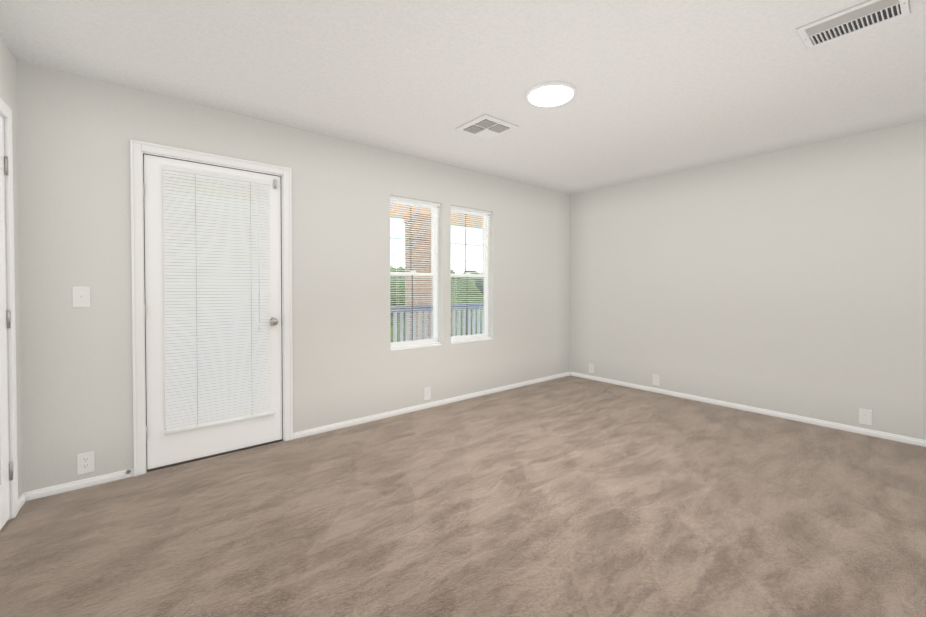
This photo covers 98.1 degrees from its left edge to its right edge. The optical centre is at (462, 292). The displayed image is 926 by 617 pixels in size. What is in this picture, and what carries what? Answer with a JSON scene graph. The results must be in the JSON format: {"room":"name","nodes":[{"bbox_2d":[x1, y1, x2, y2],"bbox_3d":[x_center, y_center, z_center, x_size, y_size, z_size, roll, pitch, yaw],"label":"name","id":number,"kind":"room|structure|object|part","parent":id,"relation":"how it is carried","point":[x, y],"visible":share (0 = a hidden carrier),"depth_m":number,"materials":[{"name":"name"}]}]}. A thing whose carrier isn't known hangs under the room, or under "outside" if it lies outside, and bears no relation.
{"room":"empty living room","nodes":[
{"label":"empty living room","id":0,"kind":"room"},
{"bbox_2d":[0,38,22,498],"bbox_3d":[-0.870,-0.024,-0.121,0.140,2.440,5.650,-1,1,-35],"label":"wall","id":1,"kind":"structure","parent":0,"point":[8,83],"depth_m":2.17,"materials":[{"name":"paint"}]},
{"bbox_2d":[0,116,12,529],"bbox_3d":[-2.176,0.139,1.779,0.200,2.036,0.616,-1,1,-39],"label":"hall door","id":2,"kind":"structure","parent":1,"relation":"in","point":[6,470],"depth_m":2.01,"materials":[{"name":"white wood"}]},
{"bbox_2d":[0,98,17,519],"bbox_3d":[-2.197,0.112,1.760,0.156,2.115,0.740,-1,1,-35],"label":"door frame","id":3,"kind":"structure","parent":1,"relation":"attached to","point":[5,111],"depth_m":2.06,"materials":[{"name":"white wood"}]},
{"bbox_2d":[18,493,24,510],"bbox_3d":[-0.820,1.170,-0.044,0.012,0.050,5.588,-1,1,-35],"label":"baseboard","id":4,"kind":"structure","parent":1,"relation":"attached to","point":[21,500],"depth_m":2.18,"materials":[{"name":"white wood"}]},
{"bbox_2d":[16,60,570,492],"bbox_3d":[-0.545,-0.081,3.879,5.330,2.440,0.140,-1,1,-39],"label":"wall","id":5,"kind":"structure","parent":0,"point":[76,133],"depth_m":3.16,"materials":[{"name":"paint"}]},
{"bbox_2d":[24,468,133,500],"bbox_3d":[-2.261,1.135,2.387,0.483,0.050,0.012,-1,1,-39],"label":"baseboard","id":6,"kind":"structure","parent":5,"relation":"attached to","point":[65,487],"depth_m":2.37,"materials":[{"name":"white wood"}]},
{"bbox_2d":[73,287,89,307],"bbox_3d":[-2.253,0.026,2.372,0.074,0.122,0.021,-1,1,-39],"label":"light switch","id":7,"kind":"object","parent":5,"relation":"attached to","point":[81,296],"visible":1,"depth_m":2.38,"materials":[{"name":"white plastic"}]},
{"bbox_2d":[77,451,93,474],"bbox_3d":[-2.250,1.015,2.397,0.074,0.122,0.008,-1,1,-39],"label":"electrical outlet","id":8,"kind":"object","parent":5,"relation":"attached to","point":[85,462],"visible":1,"depth_m":2.39,"materials":[{"name":"white plastic"}]},
{"bbox_2d":[130,140,292,476],"bbox_3d":[-1.748,0.097,2.878,0.959,2.112,0.162,-1,1,-39],"label":"door frame","id":9,"kind":"structure","parent":5,"relation":"attached to","point":[137,148],"depth_m":2.60,"materials":[{"name":"white wood"}]},
{"bbox_2d":[143,154,281,469],"bbox_3d":[-1.743,0.125,2.862,0.836,2.033,0.066,-1,1,-39],"label":"patio door","id":10,"kind":"structure","parent":5,"relation":"in","point":[164,450],"depth_m":2.68,"materials":[{"name":"white wood"}]},
{"bbox_3d":[-2.053,0.128,2.591,0.013,1.664,0.042,-1,1,-39],"label":"patio door hinges","id":11,"kind":"part","parent":10,"relation":"part of","materials":[{"name":"white metal"}]},
{"bbox_2d":[163,165,274,434],"bbox_3d":[-1.702,0.049,2.837,0.685,1.766,0.043,-1,1,-39],"label":"door blind","id":12,"kind":"object","parent":10,"relation":"attached to","point":[217,321],"visible":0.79,"depth_m":2.81,"materials":[{"name":"white plastic"}]},
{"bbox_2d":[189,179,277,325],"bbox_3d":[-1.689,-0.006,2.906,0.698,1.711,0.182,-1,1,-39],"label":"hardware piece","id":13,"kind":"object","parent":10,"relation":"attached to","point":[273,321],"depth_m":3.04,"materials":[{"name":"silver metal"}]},
{"bbox_3d":[-1.456,-0.307,3.093,0.094,1.116,0.182,-1,1,-39],"label":"knob","id":14,"kind":"part","parent":13,"relation":"part of","materials":[{"name":"grey metal"}]},
{"bbox_2d":[390,199,437,346],"bbox_3d":[-0.504,-0.192,3.955,0.590,1.420,0.064,-1,1,-39],"label":"window","id":15,"kind":"structure","parent":5,"relation":"in","point":[434,286],"depth_m":4.02,"materials":[{"name":"white plastic"}]},
{"bbox_2d":[390,196,439,347],"bbox_3d":[-0.460,-0.192,3.900,0.578,1.414,0.038,-1,1,-39],"label":"window blind","id":16,"kind":"object","parent":15,"relation":"attached to","point":[396,218],"visible":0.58,"depth_m":3.90,"materials":[{"name":"white plastic"}]},
{"bbox_2d":[391,343,441,350],"bbox_3d":[-0.482,0.528,3.937,0.588,0.020,0.135,-1,1,-39],"label":"window sill","id":17,"kind":"structure","parent":5,"relation":"attached to","point":[415,347],"depth_m":3.88,"materials":[{"name":"white wood"}]},
{"bbox_2d":[424,387,430,399],"bbox_3d":[-0.350,0.993,3.958,0.074,0.122,0.008,-1,1,-39],"label":"electrical outlet","id":18,"kind":"object","parent":5,"relation":"attached to","point":[427,393],"visible":1,"depth_m":3.96,"materials":[{"name":"white plastic"}]},
{"bbox_2d":[293,372,571,438],"bbox_3d":[0.042,1.109,4.278,3.578,0.050,0.015,-1,1,-39],"label":"baseboard","id":19,"kind":"structure","parent":5,"relation":"attached to","point":[300,434],"depth_m":3.85,"materials":[{"name":"white wood"}]},
{"bbox_2d":[451,208,487,339],"bbox_3d":[0.040,-0.198,4.402,0.600,1.420,0.064,-1,1,-39],"label":"window","id":20,"kind":"structure","parent":5,"relation":"in","point":[485,284],"depth_m":4.49,"materials":[{"name":"white plastic"}]},
{"bbox_2d":[451,206,490,341],"bbox_3d":[0.085,-0.198,4.348,0.588,1.414,0.038,-1,1,-39],"label":"window blind","id":21,"kind":"object","parent":20,"relation":"attached to","point":[466,209],"visible":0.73,"depth_m":4.36,"materials":[{"name":"white plastic"}]},
{"bbox_2d":[451,338,492,344],"bbox_3d":[0.063,0.522,4.385,0.598,0.020,0.135,-1,1,-39],"label":"window sill","id":22,"kind":"structure","parent":5,"relation":"attached to","point":[468,341],"depth_m":4.32,"materials":[{"name":"white wood"}]},
{"bbox_2d":[0,375,925,616],"bbox_3d":[0.966,1.210,1.682,5.810,0.080,5.480,-1,1,-39],"label":"floor","id":23,"kind":"structure","parent":0,"point":[570,496],"depth_m":2.03,"materials":[{"name":"carpet"}]},
{"bbox_2d":[0,0,925,194],"bbox_3d":[0.966,-1.309,1.647,5.810,0.080,5.480,-1,1,-39],"label":"ceiling","id":24,"kind":"structure","parent":0,"point":[663,87],"depth_m":2.30,"materials":[{"name":"paint"}]},
{"bbox_2d":[455,114,517,139],"bbox_3d":[0.183,-1.281,3.134,0.351,0.019,0.351,-1,1,-39],"label":"ceiling vent","id":25,"kind":"object","parent":24,"relation":"in","point":[485,126],"visible":1,"depth_m":3.10,"materials":[{"name":"white metal"}]},
{"bbox_2d":[526,81,575,106],"bbox_3d":[0.565,-1.272,2.591,0.316,0.022,0.316,-1,1,-39],"label":"recessed light","id":26,"kind":"object","parent":24,"relation":"in","point":[551,94],"visible":0.98,"depth_m":2.56,"materials":[{"name":"white glass"}]},
{"bbox_2d":[796,0,910,49],"bbox_3d":[1.819,-1.268,1.880,0.261,0.010,0.361,-1,1,-39],"label":"ceiling vent","id":27,"kind":"object","parent":24,"relation":"in","point":[863,16],"visible":1,"depth_m":1.87,"materials":[{"name":"white metal"}]},
{"bbox_2d":[451,296,483,336],"bbox_3d":[0.300,2.024,16.599,4.323,3.872,5.106,-1,1,-39],"label":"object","id":28,"kind":"object","parent":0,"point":[461,300],"depth_m":15.84,"materials":[{"name":"green plant"}]},
{"bbox_2d":[570,120,925,439],"bbox_3d":[3.155,-0.075,3.465,0.140,2.440,5.200,-1,1,-39],"label":"wall","id":29,"kind":"structure","parent":0,"point":[792,281],"depth_m":3.71,"materials":[{"name":"paint"}]},
{"bbox_2d":[589,363,593,372],"bbox_3d":[1.657,0.976,5.186,0.008,0.122,0.074,-1,1,-39],"label":"electrical outlet","id":30,"kind":"object","parent":29,"relation":"attached to","point":[591,368],"visible":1,"depth_m":5.18,"materials":[{"name":"white plastic"}]},
{"bbox_2d":[653,374,658,385],"bbox_3d":[2.184,0.985,4.545,0.008,0.122,0.074,-1,1,-39],"label":"electrical outlet","id":31,"kind":"object","parent":29,"relation":"attached to","point":[655,379],"visible":1,"depth_m":4.55,"materials":[{"name":"white plastic"}]},
{"bbox_2d":[572,372,925,446],"bbox_3d":[3.095,1.121,3.432,0.015,0.050,5.200,-1,1,-39],"label":"baseboard","id":32,"kind":"structure","parent":29,"relation":"attached to","point":[914,441],"depth_m":3.70,"materials":[{"name":"white wood"}]},
{"bbox_2d":[859,408,871,424],"bbox_3d":[3.251,1.003,3.248,0.008,0.122,0.074,-1,1,-39],"label":"electrical outlet","id":33,"kind":"object","parent":29,"relation":"attached to","point":[865,416],"visible":1,"depth_m":3.24,"materials":[{"name":"white plastic"}]},
{"label":"outside","id":34,"kind":"structure","parent":0,"visible":0},
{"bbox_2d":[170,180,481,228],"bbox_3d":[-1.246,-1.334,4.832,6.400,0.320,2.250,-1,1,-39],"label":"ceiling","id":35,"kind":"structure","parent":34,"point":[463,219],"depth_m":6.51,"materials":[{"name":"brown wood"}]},
{"bbox_3d":[-31.223,3.506,53.021,140.000,0.120,114.660,-1,1,-39],"label":"lawn","id":36,"kind":"structure","parent":34,"visible":0},
{"bbox_2d":[390,276,404,342],"bbox_3d":[-4.222,1.377,19.610,6.438,5.081,4.340,-1,1,-39],"label":"tree","id":37,"kind":"object","parent":36,"relation":"on","point":[399,289],"depth_m":18.75,"materials":[{"name":"green plant"}]},
{"bbox_2d":[390,266,404,282],"bbox_3d":[-5.476,0.739,33.043,6.861,5.979,6.898,-1,1,-39],"label":"tree","id":38,"kind":"object","parent":36,"relation":"on","point":[397,269],"depth_m":33.49,"materials":[{"name":"green plant"}]},
{"bbox_2d":[403,283,478,331],"bbox_3d":[-0.585,1.695,19.977,4.899,4.435,5.314,-1,1,-39],"label":"tree","id":39,"kind":"object","parent":36,"relation":"on","point":[462,290],"depth_m":19.18,"materials":[{"name":"green plant"}]},
{"bbox_2d":[453,272,475,280],"bbox_3d":[2.842,0.756,39.114,6.333,5.773,7.198,-1,1,-39],"label":"tree","id":40,"kind":"object","parent":36,"relation":"on","point":[473,278],"depth_m":39.00,"materials":[{"name":"green plant"}]},
{"bbox_2d":[451,277,482,294],"bbox_3d":[-1.510,1.349,25.248,6.343,4.978,6.538,-1,1,-39],"label":"tree","id":41,"kind":"object","parent":36,"relation":"on","point":[471,286],"depth_m":23.50,"materials":[{"name":"green plant"}]},
{"bbox_2d":[475,279,483,294],"bbox_3d":[3.109,1.286,20.680,5.646,5.232,4.155,-1,1,-39],"label":"tree","id":42,"kind":"object","parent":36,"relation":"on","point":[478,283],"depth_m":19.33,"materials":[{"name":"green plant"}]},
{"bbox_3d":[-1.246,1.215,4.868,6.400,0.140,2.250,-1,1,-39],"label":"floor","id":43,"kind":"structure","parent":34,"visible":0},
{"bbox_2d":[402,213,432,340],"bbox_3d":[-0.645,-0.035,6.309,0.450,2.320,0.450,-1,1,-39],"label":"brick column","id":44,"kind":"structure","parent":43,"relation":"on","point":[422,256],"depth_m":6.13,"materials":[{"name":"brown brick"}]},
{"bbox_2d":[390,303,483,341],"bbox_3d":[-1.535,0.641,5.192,6.425,1.000,0.110,-1,1,-39],"label":"railing","id":45,"kind":"object","parent":43,"relation":"on","point":[473,308],"depth_m":5.99,"materials":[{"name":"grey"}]}
]}

